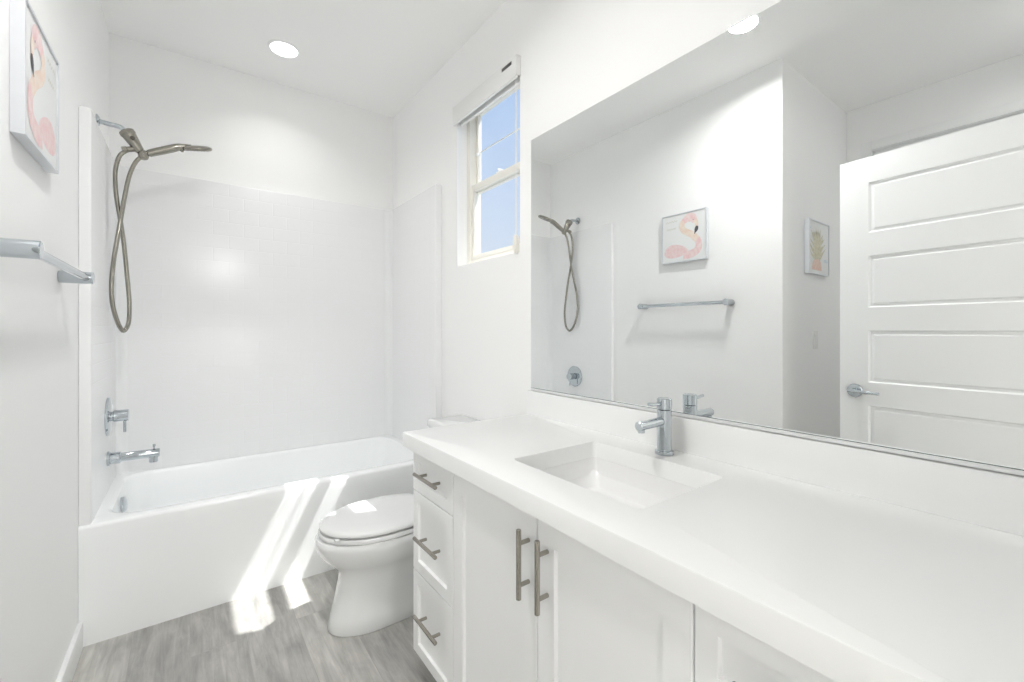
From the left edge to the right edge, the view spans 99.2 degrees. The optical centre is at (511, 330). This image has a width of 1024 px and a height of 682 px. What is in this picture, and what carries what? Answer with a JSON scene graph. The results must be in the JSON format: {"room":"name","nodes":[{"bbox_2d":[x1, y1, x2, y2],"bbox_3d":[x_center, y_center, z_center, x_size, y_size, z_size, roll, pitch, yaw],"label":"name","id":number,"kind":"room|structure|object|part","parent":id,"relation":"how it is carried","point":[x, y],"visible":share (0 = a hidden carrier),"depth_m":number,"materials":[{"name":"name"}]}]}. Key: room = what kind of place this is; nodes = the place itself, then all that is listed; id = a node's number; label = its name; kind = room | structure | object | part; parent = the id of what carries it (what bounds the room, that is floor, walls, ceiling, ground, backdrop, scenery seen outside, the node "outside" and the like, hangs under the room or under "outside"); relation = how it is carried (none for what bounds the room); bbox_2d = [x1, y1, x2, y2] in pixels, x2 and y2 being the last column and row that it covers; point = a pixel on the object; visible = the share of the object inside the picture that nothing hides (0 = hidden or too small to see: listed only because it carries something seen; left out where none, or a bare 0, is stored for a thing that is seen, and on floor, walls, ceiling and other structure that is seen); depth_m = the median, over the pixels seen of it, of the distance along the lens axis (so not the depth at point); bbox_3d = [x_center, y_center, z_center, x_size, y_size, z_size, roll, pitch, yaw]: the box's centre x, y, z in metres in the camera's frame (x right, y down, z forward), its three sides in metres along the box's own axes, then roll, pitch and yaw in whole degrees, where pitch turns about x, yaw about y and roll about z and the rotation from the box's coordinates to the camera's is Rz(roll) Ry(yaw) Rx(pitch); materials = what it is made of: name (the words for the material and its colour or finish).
{"room":"bathroom","nodes":[
{"label":"bathroom","id":0,"kind":"room"},
{"bbox_2d":[0,0,107,681],"bbox_3d":[-1.589,-0.173,1.477,0.120,2.746,1.864,0,0,-36],"label":"wall","id":1,"kind":"structure","parent":0,"point":[39,313],"depth_m":1.23,"materials":[{"name":"white paint"}]},
{"bbox_2d":[9,0,58,173],"bbox_3d":[-1.264,-0.632,1.160,0.026,0.332,0.332,0,0,-36],"label":"framed picture","id":2,"kind":"object","parent":1,"relation":"attached to","point":[33,64],"visible":1,"depth_m":1.10,"materials":[{"name":"white paper"}]},
{"bbox_2d":[26,4,56,168],"bbox_3d":[-1.262,-0.632,1.161,0.017,0.317,0.317,0,0,-36],"label":"print","id":3,"kind":"object","parent":2,"relation":"attached to","point":[41,61],"depth_m":1.15,"materials":[{"name":"multicoloured paper"}]},
{"bbox_2d":[0,238,94,283],"bbox_3d":[-1.241,-0.174,1.176,0.082,0.040,0.670,0,0,-36],"label":"towel bar","id":4,"kind":"object","parent":1,"relation":"attached to","point":[9,247],"visible":1,"depth_m":0.94,"materials":[{"name":"silver metal"}]},
{"bbox_3d":[-1.053,-0.174,0.923,0.082,0.040,0.040,0,0,-36],"label":"post","id":5,"kind":"part","parent":4,"relation":"part of","materials":[{"name":"silver metal"}]},
{"bbox_3d":[-1.428,-0.174,1.429,0.082,0.040,0.040,0,0,-36],"label":"post","id":6,"kind":"part","parent":4,"relation":"part of","materials":[{"name":"silver metal"}]},
{"bbox_2d":[55,622,82,681],"bbox_3d":[-1.264,1.150,1.152,0.016,0.100,1.221,0,0,-36],"label":"baseboard","id":7,"kind":"structure","parent":1,"relation":"attached to","point":[67,670],"depth_m":1.51,"materials":[{"name":"white paint"}]},
{"bbox_2d":[95,114,211,332],"bbox_3d":[-1.706,-0.484,2.102,0.432,0.992,0.124,0,0,-36],"label":"shower","id":8,"kind":"object","parent":1,"relation":"attached to","point":[129,135],"visible":0.99,"depth_m":2.03,"materials":[{"name":"silver metal"}]},
{"bbox_3d":[-1.831,-0.934,2.010,0.113,0.054,0.021,0,0,-36],"label":"shower arm","id":9,"kind":"part","parent":8,"relation":"part of","materials":[{"name":"silver metal"}]},
{"bbox_3d":[-1.671,-0.879,2.129,0.176,0.098,0.037,0,0,-36],"label":"shower handle","id":10,"kind":"part","parent":8,"relation":"part of","materials":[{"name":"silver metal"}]},
{"bbox_2d":[108,33,392,210],"bbox_3d":[-1.498,-0.173,2.777,1.811,2.746,0.120,0,0,-36],"label":"wall","id":11,"kind":"structure","parent":0,"point":[262,134],"depth_m":2.62,"materials":[{"name":"white paint"}]},
{"bbox_2d":[72,569,436,681],"bbox_3d":[0.088,1.230,-0.246,2.950,0.060,7.000,0,0,-36],"label":"floor","id":12,"kind":"structure","parent":0,"point":[280,633],"depth_m":1.65,"materials":[{"name":"grey wood"}]},
{"bbox_2d":[78,435,413,646],"bbox_3d":[-1.248,0.971,2.404,1.528,0.458,0.773,0,0,-36],"label":"bathtub","id":13,"kind":"object","parent":12,"relation":"on","point":[163,544],"visible":0.85,"depth_m":1.98,"materials":[{"name":"white ceramic"}]},
{"bbox_3d":[-1.817,0.815,2.038,0.023,0.073,0.072,0,0,-27],"label":"overflow plate","id":14,"kind":"part","parent":13,"relation":"part of","materials":[{"name":"silver metal"}]},
{"bbox_2d":[78,106,441,525],"bbox_3d":[-1.252,-0.056,2.410,1.529,1.593,0.762,0,0,-36],"label":"tub surround","id":15,"kind":"object","parent":13,"relation":"on","point":[262,321],"visible":0.9,"depth_m":2.56,"materials":[{"name":"white plastic"}]},
{"bbox_3d":[-1.839,-0.056,1.948,0.036,1.593,0.717,0,0,-36],"label":"panel","id":16,"kind":"part","parent":15,"relation":"part of","materials":[{"name":"white tile"}]},
{"bbox_2d":[104,397,128,435],"bbox_3d":[-1.822,0.395,2.017,0.074,0.176,0.176,0,0,-36],"label":"shower valve","id":17,"kind":"object","parent":15,"relation":"attached to","point":[110,415],"visible":1,"depth_m":2.00,"materials":[{"name":"silver metal"}]},
{"bbox_3d":[-1.818,0.395,2.020,0.064,0.054,0.054,0,0,-36],"label":"handle","id":18,"kind":"part","parent":17,"relation":"part of","materials":[{"name":"silver metal"}]},
{"bbox_3d":[-1.803,0.445,2.031,0.011,0.054,0.011,0,0,-21],"label":"lever","id":19,"kind":"part","parent":17,"relation":"part of","materials":[{"name":"silver metal"}]},
{"bbox_2d":[106,444,159,465],"bbox_3d":[-1.776,0.588,2.051,0.188,0.084,0.066,0,0,-36],"label":"tub spout","id":20,"kind":"object","parent":15,"relation":"attached to","point":[153,454],"visible":1,"depth_m":2.04,"materials":[{"name":"silver metal"}]},
{"bbox_3d":[-1.465,-0.056,2.699,1.529,1.592,0.044,0,0,-36],"label":"panel","id":21,"kind":"part","parent":15,"relation":"part of","materials":[{"name":"white tile"}]},
{"bbox_3d":[-0.640,-0.056,2.834,0.041,1.593,0.717,0,0,-36],"label":"panel","id":22,"kind":"part","parent":15,"relation":"part of","materials":[{"name":"white tile"}]},
{"bbox_2d":[315,415,480,636],"bbox_3d":[-0.456,0.824,1.939,0.781,0.752,0.430,0,0,-36],"label":"toilet","id":23,"kind":"object","parent":12,"relation":"on","point":[369,542],"visible":0.52,"depth_m":1.73,"materials":[{"name":"white ceramic"}]},
{"bbox_3d":[-0.462,1.010,1.934,0.765,0.380,0.358,0,0,-36],"label":"bowl","id":24,"kind":"part","parent":23,"relation":"part of","materials":[{"name":"white ceramic"}]},
{"bbox_3d":[-0.570,0.809,1.854,0.473,0.020,0.364,0,0,-36],"label":"seat","id":25,"kind":"part","parent":23,"relation":"part of","materials":[{"name":"white plastic"}]},
{"bbox_3d":[-0.568,0.780,1.856,0.468,0.024,0.362,0,0,-36],"label":"lid","id":26,"kind":"part","parent":23,"relation":"part of","materials":[{"name":"white plastic"}]},
{"bbox_3d":[-0.228,0.466,2.107,0.214,0.036,0.430,0,0,-36],"label":"tank lid","id":27,"kind":"part","parent":23,"relation":"part of","materials":[{"name":"white ceramic"}]},
{"bbox_2d":[412,452,835,681],"bbox_3d":[0.282,0.806,1.123,0.592,0.788,1.417,0,0,-36],"label":"vanity cabinet","id":28,"kind":"object","parent":12,"relation":"on","point":[501,594],"visible":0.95,"depth_m":0.98,"materials":[{"name":"white paint"}]},
{"bbox_3d":[-0.271,0.958,1.404,0.036,0.012,0.160,0,0,-36],"label":"handle","id":29,"kind":"part","parent":28,"relation":"part of","materials":[{"name":"silver metal"}]},
{"bbox_3d":[-0.271,0.696,1.404,0.036,0.012,0.160,0,0,-36],"label":"handle","id":30,"kind":"part","parent":28,"relation":"part of","materials":[{"name":"silver metal"}]},
{"bbox_3d":[-0.271,0.482,1.404,0.036,0.012,0.160,0,0,-36],"label":"handle","id":31,"kind":"part","parent":28,"relation":"part of","materials":[{"name":"silver metal"}]},
{"bbox_3d":[-0.255,0.981,1.429,0.020,0.285,0.287,0,0,-36],"label":"drawer","id":32,"kind":"part","parent":28,"relation":"part of","materials":[{"name":"white paint"}]},
{"bbox_3d":[-0.255,0.698,1.429,0.020,0.273,0.287,0,0,-36],"label":"drawer","id":33,"kind":"part","parent":28,"relation":"part of","materials":[{"name":"white paint"}]},
{"bbox_3d":[-0.255,0.489,1.429,0.020,0.136,0.287,0,0,-36],"label":"drawer","id":34,"kind":"part","parent":28,"relation":"part of","materials":[{"name":"white paint"}]},
{"bbox_3d":[-0.051,0.772,1.153,0.020,0.702,0.389,0,0,-36],"label":"door","id":35,"kind":"part","parent":28,"relation":"part of","materials":[{"name":"white paint"}]},
{"bbox_3d":[0.025,0.535,1.003,0.036,0.160,0.012,0,0,-36],"label":"handle","id":36,"kind":"part","parent":28,"relation":"part of","materials":[{"name":"silver metal"}]},
{"bbox_3d":[0.064,0.535,0.950,0.036,0.160,0.012,0,0,-36],"label":"handle","id":37,"kind":"part","parent":28,"relation":"part of","materials":[{"name":"silver metal"}]},
{"bbox_3d":[0.179,0.772,0.842,0.020,0.702,0.377,0,0,-36],"label":"door","id":38,"kind":"part","parent":28,"relation":"part of","materials":[{"name":"white paint"}]},
{"bbox_2d":[403,390,1023,681],"bbox_3d":[0.275,0.335,1.140,0.581,0.152,1.455,0,0,-36],"label":"countertop","id":39,"kind":"structure","parent":28,"relation":"on","point":[854,564],"depth_m":0.79,"materials":[{"name":"white stone"}]},
{"bbox_2d":[541,457,694,508],"bbox_3d":[0.263,0.470,1.149,0.372,0.117,0.472,0,0,-36],"label":"sink","id":40,"kind":"object","parent":39,"relation":"in","point":[634,488],"visible":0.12,"depth_m":1.32,"materials":[{"name":"white ceramic"}]},
{"bbox_2d":[635,397,673,455],"bbox_3d":[0.408,0.279,1.249,0.148,0.163,0.054,0,0,-36],"label":"faucet","id":41,"kind":"object","parent":39,"relation":"on","point":[663,422],"visible":1,"depth_m":1.26,"materials":[{"name":"silver metal"}]},
{"bbox_3d":[0.393,0.265,1.238,0.110,0.028,0.026,0,0,-36],"label":"spout","id":42,"kind":"part","parent":41,"relation":"part of","materials":[{"name":"silver metal"}]},
{"bbox_3d":[0.409,0.211,1.250,0.056,0.015,0.010,0,0,-36],"label":"lever","id":43,"kind":"part","parent":41,"relation":"part of","materials":[{"name":"silver metal"}]},
{"bbox_3d":[0.379,0.489,0.571,0.020,0.136,0.288,0,0,-36],"label":"drawer","id":44,"kind":"part","parent":28,"relation":"part of","materials":[{"name":"white paint"}]},
{"bbox_2d":[100,0,505,117],"bbox_3d":[0.088,-1.586,-0.246,2.950,0.080,7.000,0,0,-36],"label":"ceiling","id":45,"kind":"structure","parent":0,"point":[376,56],"depth_m":2.29,"materials":[{"name":"white paint"}]},
{"bbox_2d":[267,39,300,58],"bbox_3d":[-1.253,-1.543,2.396,0.164,0.006,0.164,0,0,-36],"label":"recessed light","id":46,"kind":"object","parent":45,"relation":"in","point":[282,48],"visible":1,"depth_m":2.39,"materials":[{"name":"white paint"}]},
{"bbox_2d":[270,42,296,56],"bbox_3d":[-1.253,-1.544,2.396,0.131,0.003,0.131,0,0,-36],"label":"diffuser","id":47,"kind":"object","parent":46,"relation":"attached to","point":[282,49],"depth_m":2.39,"materials":[{"name":"white plastic"}]},
{"bbox_2d":[393,0,1023,476],"bbox_3d":[0.136,-0.173,1.946,0.150,2.746,3.159,0,0,-36],"label":"wall","id":48,"kind":"structure","parent":0,"point":[575,55],"depth_m":1.99,"materials":[{"name":"white paint"}]},
{"bbox_2d":[467,84,519,263],"bbox_3d":[-0.053,-0.791,2.243,0.075,0.877,0.570,0,0,-36],"label":"window","id":49,"kind":"structure","parent":48,"relation":"in","point":[476,187],"depth_m":2.43,"materials":[{"name":"white plastic"}]},
{"bbox_2d":[453,54,520,253],"bbox_3d":[-0.125,-0.786,2.191,0.078,0.883,0.585,0,0,-36],"label":"roller shade","id":50,"kind":"object","parent":49,"relation":"attached to","point":[506,78],"visible":0.99,"depth_m":2.08,"materials":[{"name":"white fabric"}]},
{"bbox_3d":[-0.025,-1.205,1.993,0.002,0.016,0.076,0,0,-36],"label":"label plate","id":51,"kind":"part","parent":50,"relation":"part of","materials":[{"name":"grey plastic"}]},
{"bbox_3d":[0.018,-0.769,1.960,0.005,0.738,0.015,0,0,-36],"label":"bead chain","id":52,"kind":"part","parent":50,"relation":"part of","materials":[{"name":"white plastic"}]},
{"bbox_3d":[-0.066,-0.595,2.240,0.026,0.424,0.500,0,0,-36],"label":"sash","id":53,"kind":"part","parent":49,"relation":"part of","materials":[{"name":"white plastic"}]},
{"bbox_3d":[-0.045,-0.991,2.256,0.024,0.451,0.500,0,0,-36],"label":"sash","id":54,"kind":"part","parent":49,"relation":"part of","materials":[{"name":"white plastic"}]},
{"bbox_2d":[526,390,1023,536],"bbox_3d":[0.502,0.310,1.307,0.019,0.102,1.455,0,0,-36],"label":"backsplash","id":55,"kind":"structure","parent":48,"relation":"attached to","point":[980,497],"depth_m":0.99,"materials":[{"name":"white stone"}]},
{"bbox_2d":[531,0,1023,475],"bbox_3d":[0.508,-0.282,1.308,0.009,1.078,1.427,0,0,-36],"label":"wall mirror","id":56,"kind":"object","parent":48,"relation":"attached to","point":[807,221],"visible":1,"depth_m":1.03,"materials":[{"name":"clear mirror"}]}
]}

